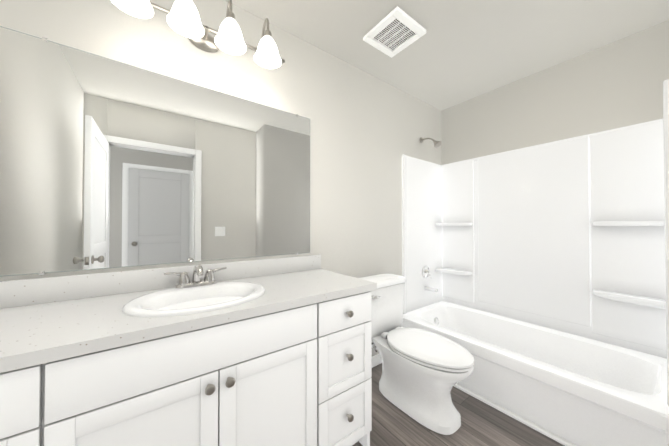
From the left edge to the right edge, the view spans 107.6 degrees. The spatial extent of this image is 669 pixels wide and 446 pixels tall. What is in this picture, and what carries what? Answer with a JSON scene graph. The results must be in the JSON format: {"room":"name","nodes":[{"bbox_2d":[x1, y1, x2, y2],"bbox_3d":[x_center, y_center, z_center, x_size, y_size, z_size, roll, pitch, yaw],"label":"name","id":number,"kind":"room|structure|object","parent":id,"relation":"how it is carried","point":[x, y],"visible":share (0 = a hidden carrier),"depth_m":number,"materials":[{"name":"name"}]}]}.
{"room":"bathroom","nodes":[
{"label":"bathroom","id":0,"kind":"room"},
{"bbox_2d":[0,0,441,356],"bbox_3d":[-0.159,-0.028,1.794,3.500,2.480,0.100,0,-1,-36],"label":"wall","id":1,"kind":"structure","parent":0,"point":[367,131],"depth_m":1.76,"materials":[{"name":"paint"}]},
{"bbox_2d":[0,26,309,275],"bbox_3d":[-0.723,-0.266,1.310,1.370,0.951,0.009,0,-1,-36],"label":"mirror","id":2,"kind":"object","parent":1,"relation":"attached to","point":[107,163],"visible":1,"depth_m":1.14,"materials":[{"name":"clear glass"}]},
{"bbox_2d":[0,255,319,306],"bbox_3d":[-0.708,0.271,1.306,1.510,0.100,0.021,0,-1,-36],"label":"backsplash","id":3,"kind":"structure","parent":1,"relation":"attached to","point":[13,293],"depth_m":1.09,"materials":[{"name":"grey stone"}]},
{"bbox_2d":[111,0,284,68],"bbox_3d":[-0.636,-1.031,1.230,0.876,0.250,0.254,0,-1,-36],"label":"sconce","id":4,"kind":"object","parent":1,"relation":"attached to","point":[183,18],"visible":1,"depth_m":1.21,"materials":[{"name":"white glass"}]},
{"bbox_2d":[372,354,381,367],"bbox_3d":[0.269,1.172,2.026,0.920,0.085,0.012,0,-1,-36],"label":"baseboard","id":5,"kind":"structure","parent":1,"relation":"attached to","point":[376,360],"depth_m":2.07,"materials":[{"name":"white wood"}]},
{"bbox_2d":[420,137,440,147],"bbox_3d":[0.954,-0.806,2.429,0.074,0.146,0.210,0,-1,-36],"label":"shower head","id":6,"kind":"object","parent":1,"relation":"attached to","point":[437,144],"visible":0.98,"depth_m":2.38},
{"bbox_2d":[225,0,668,110],"bbox_3d":[0.644,-1.334,0.299,4.000,0.100,3.480,0,-1,-36],"label":"ceiling","id":7,"kind":"structure","parent":0,"point":[459,51],"depth_m":1.64,"materials":[{"name":"paint"}]},
{"bbox_2d":[363,6,426,57],"bbox_3d":[0.399,-1.257,1.641,0.296,0.022,0.296,0,-1,-36],"label":"ceiling vent","id":8,"kind":"object","parent":7,"relation":"in","point":[395,31],"visible":1,"depth_m":1.62,"materials":[{"name":"white plastic"}]},
{"bbox_2d":[352,363,563,445],"bbox_3d":[0.644,1.246,0.272,4.000,0.100,3.480,0,-1,-36],"label":"floor","id":9,"kind":"structure","parent":0,"point":[483,424],"depth_m":1.44,"materials":[{"name":"brown wood"}]},
{"bbox_2d":[0,287,376,445],"bbox_3d":[-0.544,0.779,1.070,1.470,0.850,0.586,0,-1,-36],"label":"bathroom vanity","id":10,"kind":"object","parent":9,"relation":"on","point":[271,352],"depth_m":0.85,"materials":[{"name":"white wood"}]},
{"bbox_2d":[0,267,375,366],"bbox_3d":[-0.548,0.337,1.087,1.510,0.035,0.562,0,-1,-36],"label":"countertop","id":11,"kind":"structure","parent":10,"relation":"on","point":[37,330],"depth_m":0.82,"materials":[{"name":"grey stone"}]},
{"bbox_2d":[164,264,227,290],"bbox_3d":[-0.644,0.250,1.160,0.268,0.107,0.163,0,-1,-36],"label":"faucet","id":12,"kind":"object","parent":11,"relation":"on","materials":[{"name":"silver metal"}]},
{"bbox_2d":[112,275,283,330],"bbox_3d":[-0.570,0.379,1.059,0.524,0.154,0.440,0,-1,-36],"label":"sink","id":13,"kind":"object","parent":11,"relation":"in","point":[145,304],"depth_m":1.06,"materials":[{"name":"white ceramic"}]},
{"bbox_2d":[359,273,473,434],"bbox_3d":[0.515,0.822,1.697,0.504,0.778,0.839,0,-1,-36],"label":"toilet","id":14,"kind":"object","parent":9,"relation":"on","point":[424,372],"visible":0.88,"depth_m":1.54,"materials":[{"name":"ceramic"}]},
{"bbox_2d":[401,79,668,445],"bbox_3d":[1.327,0.280,1.887,0.788,1.866,1.502,0,-1,-36],"label":"bathtub","id":15,"kind":"object","parent":9,"relation":"on","point":[535,253],"visible":0.9,"depth_m":1.80,"materials":[{"name":"plastic"}]},
{"bbox_2d":[441,20,668,358],"bbox_3d":[1.827,-0.026,1.966,0.100,2.480,1.980,0,-1,-36],"label":"wall","id":16,"kind":"structure","parent":0,"point":[617,84],"depth_m":1.90,"materials":[{"name":"paint"}]}
]}

